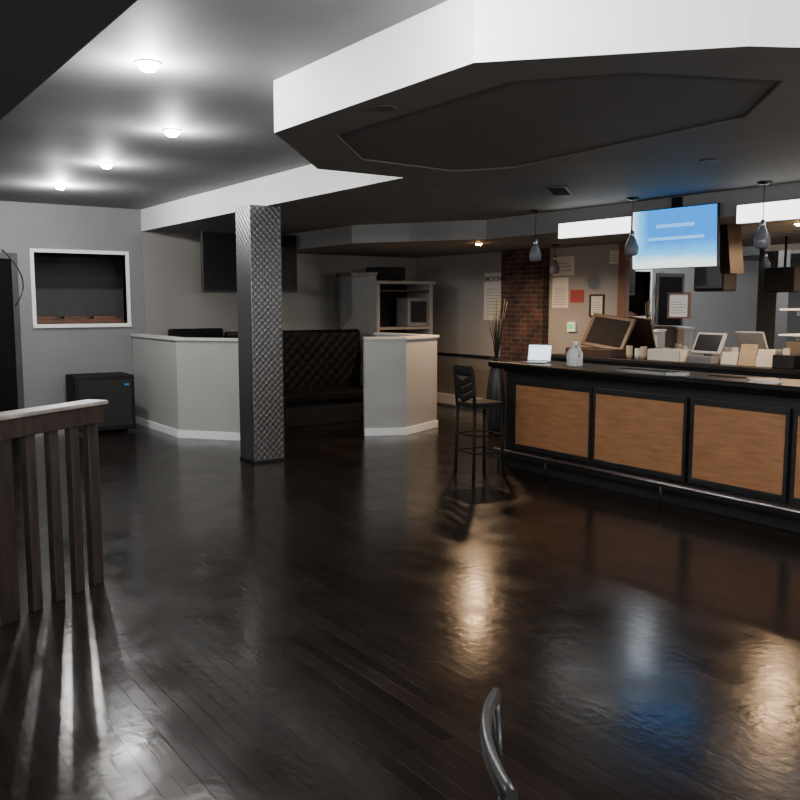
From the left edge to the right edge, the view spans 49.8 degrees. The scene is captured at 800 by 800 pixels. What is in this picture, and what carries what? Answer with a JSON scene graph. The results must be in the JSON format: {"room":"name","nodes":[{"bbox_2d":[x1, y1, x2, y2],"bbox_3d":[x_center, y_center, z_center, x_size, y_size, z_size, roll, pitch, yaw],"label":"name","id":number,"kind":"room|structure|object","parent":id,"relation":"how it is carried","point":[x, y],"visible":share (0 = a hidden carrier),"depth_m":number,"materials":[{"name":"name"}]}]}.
{"room":"entertainment venue","nodes":[
{"label":"entertainment venue","id":0,"kind":"room"},
{"bbox_2d":[0,201,144,407],"bbox_3d":[-4.547,-1.174,12.242,11.700,3.100,0.150,-4,8,-35],"label":"wall","id":1,"kind":"structure","parent":0,"point":[48,354],"depth_m":12.07,"materials":[{"name":"grey paint"}]},
{"bbox_2d":[0,253,24,411],"bbox_3d":[-5.560,-0.745,11.465,0.980,2.420,0.024,-4,8,-35],"label":"door","id":2,"kind":"structure","parent":1,"relation":"in","point":[11,367],"depth_m":11.65,"materials":[{"name":"black paint"}]},
{"bbox_2d":[2,249,23,305],"bbox_3d":[-5.197,-1.640,11.598,0.252,0.758,0.018,-5,8,-37],"label":"cable","id":3,"kind":"object","parent":1,"relation":"attached to","point":[2,249],"visible":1,"depth_m":11.64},
{"bbox_2d":[0,0,137,119],"bbox_3d":[-3.353,-1.579,3.355,3.550,0.309,15.600,-4,8,-35],"label":"soffit","id":4,"kind":"object","parent":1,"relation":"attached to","point":[38,37],"depth_m":3.36,"materials":[{"name":"black paint"}]},
{"bbox_2d":[29,248,131,327],"bbox_3d":[-4.513,-1.571,12.191,1.350,1.080,0.200,-4,8,-35],"label":"window","id":5,"kind":"structure","parent":1,"relation":"in","point":[31,250],"depth_m":12.11,"materials":[{"name":"white paint"}]},
{"bbox_2d":[200,231,296,292],"bbox_3d":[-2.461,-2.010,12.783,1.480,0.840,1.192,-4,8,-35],"label":"television","id":6,"kind":"object","parent":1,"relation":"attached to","point":[217,249],"visible":0.47,"depth_m":12.07,"materials":[{"name":"black plastic"}]},
{"bbox_2d":[142,231,415,389],"bbox_3d":[-1.735,-1.230,14.124,4.940,2.790,0.011,-4,8,-35],"label":"wall","id":7,"kind":"structure","parent":1,"relation":"attached to","point":[174,298],"depth_m":13.24,"materials":[{"name":"beige paint"}]},
{"bbox_2d":[372,105,397,111],"bbox_3d":[-0.081,-1.560,4.614,0.140,0.008,0.140,-4,8,-35],"label":"recessed light","id":8,"kind":"object","parent":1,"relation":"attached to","point":[384,108],"visible":1,"depth_m":4.60,"materials":[{"name":"grey paint"}]},
{"bbox_2d":[529,210,540,261],"bbox_3d":[1.530,-1.853,9.729,0.140,0.570,0.140,-4,8,-35],"label":"pendant lamp","id":9,"kind":"object","parent":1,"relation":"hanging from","point":[535,253],"visible":1,"depth_m":9.71,"materials":[{"name":"glass"}]},
{"bbox_2d":[544,186,572,195],"bbox_3d":[1.475,-1.938,7.996,0.200,0.012,0.600,2,7,17],"label":"air vent","id":10,"kind":"object","parent":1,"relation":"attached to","point":[553,190],"visible":1,"depth_m":7.94,"materials":[{"name":"grey metal"}]},
{"bbox_2d":[624,197,638,255],"bbox_3d":[2.310,-1.723,8.574,0.140,0.570,0.140,-4,8,-35],"label":"pendant lamp","id":11,"kind":"object","parent":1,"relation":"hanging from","point":[631,248],"visible":1,"depth_m":8.55,"materials":[{"name":"glass"}]},
{"bbox_2d":[699,159,718,162],"bbox_3d":[2.263,-1.750,6.311,0.140,0.008,0.140,-4,8,-35],"label":"recessed light","id":12,"kind":"object","parent":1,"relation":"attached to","point":[703,160],"visible":1,"depth_m":6.28,"materials":[{"name":"grey paint"}]},
{"bbox_2d":[753,181,771,248],"bbox_3d":[3.140,-1.597,7.453,0.140,0.570,0.140,-4,8,-35],"label":"pendant lamp","id":13,"kind":"object","parent":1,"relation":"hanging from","point":[762,239],"visible":1,"depth_m":7.43,"materials":[{"name":"glass"}]},
{"bbox_2d":[760,219,765,225],"bbox_3d":[3.140,-1.522,7.461,0.048,0.080,0.048,-4,8,-35],"label":"socket","id":14,"kind":"object","parent":13,"relation":"attached to","point":[762,223],"depth_m":7.44,"materials":[{"name":"metal"}]},
{"bbox_2d":[34,253,123,318],"bbox_3d":[-4.981,-1.650,12.896,2.500,2.200,1.500,-4,8,-35],"label":"wall","id":15,"kind":"structure","parent":0,"point":[87,285],"depth_m":13.66,"materials":[{"name":"paint"}]},
{"bbox_2d":[37,318,123,323],"bbox_3d":[-4.751,-0.878,12.654,1.440,0.620,0.300,-4,8,-35],"label":"wooden shelf","id":16,"kind":"object","parent":15,"relation":"in","point":[117,320],"visible":0.07,"depth_m":12.49,"materials":[{"name":"brown wood"}]},
{"bbox_2d":[37,316,56,318],"bbox_3d":[-5.111,-1.178,12.366,0.320,0.040,0.200,-4,8,-35],"label":"wooden block","id":17,"kind":"object","parent":16,"relation":"on","point":[38,317],"visible":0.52,"depth_m":12.33,"materials":[{"name":"brown wood"}]},
{"bbox_2d":[61,316,86,318],"bbox_3d":[-4.767,-1.205,12.606,0.320,0.040,0.200,-4,8,-35],"label":"wooden block","id":18,"kind":"object","parent":16,"relation":"on","point":[62,317],"visible":0.99,"depth_m":12.52,"materials":[{"name":"brown wood"}]},
{"bbox_2d":[90,316,115,318],"bbox_3d":[-4.424,-1.232,12.846,0.320,0.040,0.200,-4,8,-35],"label":"wooden block","id":19,"kind":"object","parent":16,"relation":"on","point":[91,317],"visible":1,"depth_m":12.76,"materials":[{"name":"brown wood"}]},
{"bbox_2d":[0,0,447,209],"bbox_3d":[-0.019,-2.045,5.660,11.700,0.100,15.600,-4,8,-35],"label":"ceiling","id":20,"kind":"structure","parent":0,"point":[221,60],"depth_m":5.78,"materials":[{"name":"grey paint"}]},
{"bbox_2d":[53,184,66,189],"bbox_3d":[-3.915,-2.449,9.932,0.148,0.049,0.148,-4,8,-35],"label":"ceiling spotlight","id":21,"kind":"object","parent":20,"relation":"attached to","point":[57,186],"visible":1,"depth_m":9.89,"materials":[{"name":"white glass"}]},
{"bbox_2d":[98,162,113,168],"bbox_3d":[-2.852,-2.274,8.379,0.148,0.049,0.148,-4,8,-35],"label":"ceiling spotlight","id":22,"kind":"object","parent":20,"relation":"attached to","point":[107,165],"visible":1,"depth_m":8.34,"materials":[{"name":"white glass"}]},
{"bbox_2d":[134,59,161,72],"bbox_3d":[-1.423,-1.880,4.871,0.148,0.049,0.148,-4,8,-35],"label":"ceiling spotlight","id":23,"kind":"object","parent":20,"relation":"attached to","point":[146,65],"visible":1,"depth_m":4.83,"materials":[{"name":"white glass"}]},
{"bbox_2d":[162,128,181,136],"bbox_3d":[-1.792,-2.094,6.775,0.148,0.049,0.148,-4,8,-35],"label":"ceiling spotlight","id":24,"kind":"object","parent":20,"relation":"attached to","point":[169,132],"visible":1,"depth_m":6.74,"materials":[{"name":"white glass"}]},
{"bbox_2d":[0,404,799,799],"bbox_3d":[-0.019,1.135,6.018,11.700,0.100,15.600,-4,8,-35],"label":"floor","id":25,"kind":"structure","parent":0,"point":[338,618],"depth_m":4.65,"materials":[{"name":"brown wood"}]},
{"bbox_2d":[0,399,107,627],"bbox_3d":[-2.084,0.629,4.904,0.150,1.155,1.134,3,7,22],"label":"wooden railing","id":26,"kind":"object","parent":25,"relation":"on","point":[24,423],"visible":1,"depth_m":5.00,"materials":[{"name":"brown wood"}]},
{"bbox_2d":[65,372,135,434],"bbox_3d":[-4.109,0.038,11.845,0.780,0.780,0.620,-4,8,-32],"label":"speaker","id":27,"kind":"object","parent":25,"relation":"on","point":[118,388],"visible":0.79,"depth_m":11.64,"materials":[{"name":"plastic"}]},
{"bbox_2d":[79,379,131,427],"bbox_3d":[-3.951,0.046,11.594,0.680,0.620,0.012,-4,8,-32],"label":"grille","id":28,"kind":"object","parent":27,"relation":"attached to","point":[117,413],"depth_m":11.63,"materials":[{"name":"fabric"}]},
{"bbox_2d":[130,334,239,440],"bbox_3d":[-2.922,-0.205,11.658,2.785,1.305,0.735,5,8,36],"label":"wall","id":29,"kind":"structure","parent":25,"relation":"on","point":[185,387],"depth_m":11.18,"materials":[{"name":"paint"}]},
{"bbox_2d":[168,328,222,337],"bbox_3d":[-2.890,-0.365,12.786,0.830,1.370,0.780,-4,8,-35],"label":"bench","id":30,"kind":"object","parent":25,"relation":"on","point":[196,332],"visible":0.19,"depth_m":12.91,"materials":[{"name":"black leather"}]},
{"bbox_2d":[235,205,284,463],"bbox_3d":[-1.549,-0.716,9.549,0.378,2.790,0.378,-4,8,-35],"label":"support column","id":31,"kind":"structure","parent":25,"relation":"on","point":[258,227],"depth_m":9.41,"materials":[{"name":"metal"}]},
{"bbox_2d":[283,396,286,434],"bbox_3d":[-1.776,0.197,11.595,0.360,0.520,0.460,-4,8,-35],"label":"bench","id":32,"kind":"object","parent":25,"relation":"on","point":[284,397],"visible":0.16,"depth_m":11.50,"materials":[{"name":"black leather"}]},
{"bbox_2d":[224,329,363,427],"bbox_3d":[-1.380,-0.335,12.614,2.200,1.350,0.760,-4,8,-35],"label":"bench","id":33,"kind":"object","parent":25,"relation":"on","point":[315,360],"visible":0.62,"depth_m":12.80,"materials":[{"name":"black leather"}]},
{"bbox_2d":[336,272,376,386],"bbox_3d":[-0.683,-0.899,13.691,0.345,2.230,0.668,-4,8,-35],"label":"tall cabinet","id":34,"kind":"object","parent":25,"relation":"on","point":[357,307],"visible":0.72,"depth_m":13.61,"materials":[{"name":"grey paint"}]},
{"bbox_2d":[363,332,438,435],"bbox_3d":[0.054,-0.277,12.299,1.006,1.305,1.992,0,6,3],"label":"wall","id":35,"kind":"structure","parent":25,"relation":"on","point":[400,369],"depth_m":11.46,"materials":[{"name":"paint"}]},
{"bbox_2d":[376,281,435,334],"bbox_3d":[-0.093,-0.886,14.157,1.140,2.100,0.750,-4,8,-35],"label":"shelf unit","id":36,"kind":"object","parent":25,"relation":"on","point":[387,292],"visible":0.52,"depth_m":14.29,"materials":[{"name":"grey wood"}]},
{"bbox_2d":[366,267,404,280],"bbox_3d":[-0.231,-2.022,13.877,0.500,0.220,0.400,-4,8,-35],"label":"equipment box","id":37,"kind":"object","parent":36,"relation":"on","point":[383,273],"visible":0.78,"depth_m":13.71,"materials":[{"name":"black plastic"}]},
{"bbox_2d":[396,298,427,326],"bbox_3d":[0.202,-1.437,14.127,0.400,0.460,0.358,-4,8,-35],"label":"monitor","id":38,"kind":"object","parent":36,"relation":"on","point":[410,312],"visible":1,"depth_m":13.99,"materials":[{"name":"grey plastic"}]},
{"bbox_2d":[437,392,483,410],"bbox_3d":[0.926,0.011,14.678,0.080,0.200,2.000,-4,8,-35],"label":"baseboard","id":39,"kind":"structure","parent":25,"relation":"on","point":[446,399],"depth_m":14.77,"materials":[{"name":"beige wood"}]},
{"bbox_2d":[453,364,503,475],"bbox_3d":[0.810,0.193,8.961,0.432,1.118,0.384,-3,7,-28],"label":"bar stool","id":40,"kind":"object","parent":25,"relation":"on","point":[464,401],"visible":1,"depth_m":8.88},
{"bbox_2d":[486,297,507,434],"bbox_3d":[1.285,-0.453,11.496,0.281,1.832,0.282,-4,8,-35],"label":"floor vase","id":41,"kind":"object","parent":25,"relation":"on","point":[496,384],"visible":0.7,"depth_m":11.44,"materials":[{"name":"grey ceramic"}]},
{"bbox_2d":[479,687,517,799],"bbox_3d":[0.398,1.114,1.826,0.466,0.880,0.438,0,6,2],"label":"chair","id":42,"kind":"object","parent":25,"relation":"on","point":[493,756],"visible":1,"depth_m":1.76,"materials":[{"name":"grey metal"}]},
{"bbox_2d":[500,248,549,414],"bbox_3d":[1.892,-1.002,13.174,0.120,2.550,0.930,-4,8,-35],"label":"wall pier","id":43,"kind":"object","parent":25,"relation":"on","point":[524,282],"visible":0.64,"depth_m":13.06,"materials":[{"name":"red brick"}]},
{"bbox_2d":[488,361,799,532],"bbox_3d":[2.871,0.382,7.184,0.782,1.137,5.610,-4,8,-35],"label":"bar counter","id":44,"kind":"object","parent":25,"relation":"on","point":[724,446],"depth_m":7.55,"materials":[{"name":"black wood"}]},
{"bbox_2d":[521,344,551,363],"bbox_3d":[1.452,-0.489,9.143,0.260,0.188,0.254,3,7,26],"label":"laptop","id":45,"kind":"object","parent":44,"relation":"on","point":[537,354],"visible":1,"depth_m":9.22,"materials":[{"name":"metal"}]},
{"bbox_2d":[567,341,582,366],"bbox_3d":[1.754,-0.462,8.638,0.164,0.248,0.161,3,7,28],"label":"plastic jug","id":46,"kind":"object","parent":44,"relation":"on","point":[574,354],"visible":1,"depth_m":8.58,"materials":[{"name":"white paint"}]},
{"bbox_2d":[492,361,799,396],"bbox_3d":[2.888,-0.138,7.137,0.740,0.060,5.610,-4,8,-35],"label":"countertop","id":47,"kind":"structure","parent":44,"relation":"on","point":[789,382],"depth_m":7.77,"materials":[{"name":"black stone"}]},
{"bbox_2d":[619,367,679,371],"bbox_3d":[2.352,-0.287,8.150,0.150,0.008,0.600,-4,8,-35],"label":"bar mat","id":48,"kind":"object","parent":44,"relation":"on","point":[632,368],"visible":0.86,"depth_m":8.12,"materials":[{"name":"black rubber"}]},
{"bbox_2d":[665,372,688,375],"bbox_3d":[2.423,-0.227,7.530,0.180,0.028,0.100,5,8,37],"label":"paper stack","id":49,"kind":"object","parent":44,"relation":"on","point":[667,373],"visible":0.97,"depth_m":7.50,"materials":[{"name":"paper"}]},
{"bbox_2d":[709,374,780,379],"bbox_3d":[2.927,-0.195,7.337,0.150,0.008,0.600,-4,8,-35],"label":"bar mat","id":50,"kind":"object","parent":44,"relation":"on","point":[721,375],"visible":0.74,"depth_m":7.36,"materials":[{"name":"black rubber"}]},
{"bbox_2d":[747,377,783,383],"bbox_3d":[2.924,-0.155,6.909,0.270,0.023,0.335,3,7,22],"label":"paper stack","id":51,"kind":"object","parent":44,"relation":"on","point":[752,380],"visible":0.93,"depth_m":6.80,"materials":[{"name":"white paper"}]},
{"bbox_2d":[551,353,799,379],"bbox_3d":[4.141,0.156,9.588,0.667,1.050,6.440,-4,8,-35],"label":"bar cabinet","id":52,"kind":"object","parent":25,"relation":"on","point":[737,369],"visible":0.02,"depth_m":10.07,"materials":[{"name":"wood"}]},
{"bbox_2d":[565,313,636,357],"bbox_3d":[2.692,-0.877,11.530,0.494,0.566,0.828,-4,8,-35],"label":"terminal","id":53,"kind":"object","parent":52,"relation":"on","point":[609,335],"visible":0.92,"depth_m":11.49,"materials":[{"name":"brown plastic"}]},
{"bbox_2d":[626,346,632,357],"bbox_3d":[2.920,-0.610,10.976,0.084,0.160,0.082,-4,8,-35],"label":"cup stack","id":54,"kind":"object","parent":52,"relation":"on","point":[629,349],"visible":1,"depth_m":10.95,"materials":[{"name":"beige paper"}]},
{"bbox_2d":[635,348,640,358],"bbox_3d":[3.006,-0.586,10.891,0.084,0.130,0.082,-4,8,-35],"label":"cup stack","id":55,"kind":"object","parent":52,"relation":"on","point":[637,350],"visible":0.84,"depth_m":10.86,"materials":[{"name":"paper"}]},
{"bbox_2d":[635,353,640,358],"bbox_3d":[3.006,-0.556,10.894,0.084,0.070,0.082,-4,8,-35],"label":"cup","id":56,"kind":"object","parent":55,"relation":"on","point":[637,355],"depth_m":10.87,"materials":[{"name":"ceramic"}]},
{"bbox_2d":[640,346,646,359],"bbox_3d":[3.042,-0.587,10.769,0.084,0.160,0.082,-4,8,-35],"label":"cup stack","id":57,"kind":"object","parent":52,"relation":"on","point":[643,351],"visible":0.98,"depth_m":10.74,"materials":[{"name":"beige paper"}]},
{"bbox_2d":[640,354,646,359],"bbox_3d":[3.042,-0.542,10.774,0.084,0.070,0.082,-4,8,-35],"label":"cup","id":58,"kind":"object","parent":57,"relation":"on","point":[643,356],"depth_m":10.75,"materials":[{"name":"beige ceramic"}]},
{"bbox_2d":[647,348,694,361],"bbox_3d":[3.306,-0.549,10.517,0.300,0.140,0.480,-4,8,-35],"label":"box","id":59,"kind":"object","parent":52,"relation":"on","point":[656,354],"visible":0.8,"depth_m":10.39,"materials":[{"name":"cardboard"}]},
{"bbox_2d":[687,332,726,363],"bbox_3d":[3.581,-0.606,10.066,0.280,0.354,0.380,-4,8,-35],"label":"terminal","id":60,"kind":"object","parent":52,"relation":"on","point":[711,345],"visible":0.95,"depth_m":10.03,"materials":[{"name":"grey plastic"}]},
{"bbox_2d":[720,352,738,364],"bbox_3d":[3.748,-0.473,9.805,0.051,0.144,0.200,-4,8,-35],"label":"folder","id":61,"kind":"object","parent":52,"relation":"on","point":[728,358],"visible":1,"depth_m":9.79,"materials":[{"name":"white paper"}]},
{"bbox_2d":[738,344,757,365],"bbox_3d":[3.884,-0.502,9.628,0.075,0.241,0.200,-4,8,-35],"label":"folder","id":62,"kind":"object","parent":52,"relation":"on","point":[748,352],"visible":1,"depth_m":9.62,"materials":[{"name":"beige paper"}]},
{"bbox_2d":[755,349,775,367],"bbox_3d":[4.006,-0.458,9.448,0.063,0.193,0.200,-4,8,-35],"label":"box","id":63,"kind":"object","parent":52,"relation":"on","point":[764,357],"visible":0.93,"depth_m":9.45,"materials":[{"name":"white cardboard"}]},
{"bbox_2d":[772,348,799,369],"bbox_3d":[4.151,-0.445,9.232,0.200,0.220,0.240,-4,8,-35],"label":"receipt printer","id":64,"kind":"object","parent":52,"relation":"on","point":[786,360],"visible":1,"depth_m":9.16,"materials":[{"name":"plastic"}]},
{"bbox_2d":[416,230,799,361],"bbox_3d":[4.828,-0.835,9.225,0.150,3.100,15.600,-4,8,-35],"label":"wall","id":65,"kind":"structure","parent":0,"point":[461,327],"depth_m":14.00,"materials":[{"name":"grey paint"}]},
{"bbox_2d":[437,355,490,398],"bbox_3d":[0.971,-0.314,14.661,0.014,0.850,2.420,-4,8,-35],"label":"wall","id":66,"kind":"structure","parent":65,"relation":"attached to","point":[445,364],"depth_m":14.56,"materials":[{"name":"paint"}]},
{"bbox_2d":[437,352,499,358],"bbox_3d":[0.965,-0.760,14.606,0.029,0.050,2.420,-4,8,-35],"label":"trim","id":67,"kind":"structure","parent":65,"relation":"attached to","point":[438,353],"depth_m":14.39,"materials":[{"name":"black wood"}]},
{"bbox_2d":[141,0,799,234],"bbox_3d":[0.646,-2.220,9.063,6.700,0.309,10.800,-4,8,-35],"label":"soffit","id":68,"kind":"object","parent":65,"relation":"attached to","point":[499,103],"depth_m":4.87,"materials":[{"name":"white paint"}]},
{"bbox_2d":[484,272,500,319],"bbox_3d":[1.502,-1.651,13.756,0.010,0.750,0.507,-4,8,-35],"label":"poster","id":69,"kind":"object","parent":65,"relation":"attached to","point":[492,281],"visible":0.7,"depth_m":13.80,"materials":[{"name":"paper"}]},
{"bbox_2d":[285,182,799,257],"bbox_3d":[2.176,-2.067,10.162,2.960,0.239,10.800,-4,8,-35],"label":"soffit","id":70,"kind":"object","parent":65,"relation":"attached to","point":[444,238],"depth_m":10.98,"materials":[{"name":"grey paint"}]},
{"bbox_2d":[550,244,559,273],"bbox_3d":[2.132,-1.937,11.868,0.140,0.400,0.140,-4,8,-35],"label":"pendant lamp","id":71,"kind":"object","parent":65,"relation":"hanging from","point":[554,268],"visible":1,"depth_m":11.83,"materials":[{"name":"glass"}]},
{"bbox_2d":[552,277,568,307],"bbox_3d":[2.337,-1.563,12.572,0.008,0.440,0.320,-4,8,-35],"label":"paper notice","id":72,"kind":"object","parent":65,"relation":"attached to","point":[560,286],"visible":1,"depth_m":12.57,"materials":[{"name":"white paper"}]},
{"bbox_2d":[553,256,573,275],"bbox_3d":[2.366,-1.941,12.488,0.008,0.270,0.420,-4,8,-35],"label":"paper notice","id":73,"kind":"object","parent":65,"relation":"attached to","point":[566,263],"visible":0.7,"depth_m":12.44,"materials":[{"name":"white paper"}]},
{"bbox_2d":[567,322,576,331],"bbox_3d":[2.472,-1.051,12.404,0.044,0.140,0.160,-4,8,-35],"label":"thermostat box","id":74,"kind":"object","parent":65,"relation":"attached to","point":[571,326],"visible":1,"depth_m":12.38,"materials":[{"name":"white paint"}]},
{"bbox_2d":[570,290,583,301],"bbox_3d":[2.527,-1.484,12.309,0.008,0.180,0.260,-4,8,-35],"label":"paper notice","id":75,"kind":"object","parent":65,"relation":"attached to","point":[575,295],"visible":1,"depth_m":12.31,"materials":[{"name":"red paper"}]},
{"bbox_2d":[558,216,631,238],"bbox_3d":[2.106,-1.857,9.319,0.066,0.170,1.030,-4,8,-35],"label":"fluorescent light","id":76,"kind":"object","parent":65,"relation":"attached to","point":[620,225],"visible":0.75,"depth_m":9.26,"materials":[{"name":"white paint"}]},
{"bbox_2d":[589,294,604,316],"bbox_3d":[2.740,-1.314,12.011,0.020,0.314,0.264,-4,8,-35],"label":"framed certificate","id":77,"kind":"object","parent":65,"relation":"attached to","point":[596,301],"visible":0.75,"depth_m":12.02,"materials":[{"name":"paper"}]},
{"bbox_2d":[610,250,618,263],"bbox_3d":[2.912,-1.939,11.706,0.008,0.180,0.160,-4,8,-35],"label":"paper notice","id":78,"kind":"object","parent":65,"relation":"attached to","point":[614,255],"visible":1,"depth_m":11.70,"materials":[{"name":"white paper"}]},
{"bbox_2d":[633,197,719,269],"bbox_3d":[2.700,-1.642,8.477,0.084,0.689,1.000,-4,8,-35],"label":"television","id":79,"kind":"object","parent":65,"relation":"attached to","point":[677,236],"visible":0.9,"depth_m":8.42,"materials":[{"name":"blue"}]},
{"bbox_2d":[617,232,799,360],"bbox_3d":[4.598,-1.100,9.340,0.060,1.480,5.700,-4,8,-35],"label":"wall mirror","id":80,"kind":"object","parent":65,"relation":"attached to","point":[769,283],"visible":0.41,"depth_m":10.30,"materials":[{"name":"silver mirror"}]},
{"bbox_2d":[667,292,689,318],"bbox_3d":[3.518,-1.193,10.890,0.020,0.324,0.324,-4,8,-35],"label":"framed certificate","id":81,"kind":"object","parent":80,"relation":"attached to","point":[678,306],"visible":1,"depth_m":10.89,"materials":[{"name":"paper"}]},
{"bbox_2d":[778,334,799,340],"bbox_3d":[4.815,-0.616,8.883,0.250,0.078,1.820,-4,8,-35],"label":"glass shelf","id":82,"kind":"object","parent":80,"relation":"attached to","point":[796,335],"visible":1,"depth_m":9.49,"materials":[{"name":"white paint"}]},
{"bbox_2d":[780,309,799,315],"bbox_3d":[4.815,-0.894,8.852,0.250,0.078,1.820,-4,8,-35],"label":"glass shelf","id":83,"kind":"object","parent":80,"relation":"attached to","point":[798,310],"visible":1,"depth_m":9.50,"materials":[{"name":"white paint"}]},
{"bbox_2d":[694,266,736,291],"bbox_3d":[3.529,-1.551,9.640,0.250,0.670,0.400,-4,8,-35],"label":"speaker","id":84,"kind":"object","parent":65,"relation":"hanging from","point":[706,279],"visible":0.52,"depth_m":9.55},
{"bbox_2d":[695,266,721,288],"bbox_3d":[3.431,-1.359,9.592,0.010,0.240,0.340,-4,8,-35],"label":"grille","id":85,"kind":"object","parent":84,"relation":"attached to","point":[705,277],"depth_m":9.59,"materials":[{"name":"grey metal"}]},
{"bbox_2d":[720,224,743,273],"bbox_3d":[3.417,-1.557,8.933,0.240,0.500,0.199,-4,8,-35],"label":"speaker","id":86,"kind":"object","parent":65,"relation":"hanging from","point":[731,251],"visible":0.89,"depth_m":8.86},
{"bbox_2d":[736,199,799,223],"bbox_3d":[3.535,-1.630,7.298,0.066,0.170,1.500,-4,8,-35],"label":"fluorescent light","id":87,"kind":"object","parent":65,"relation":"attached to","point":[784,210],"visible":1,"depth_m":7.62,"materials":[{"name":"white paint"}]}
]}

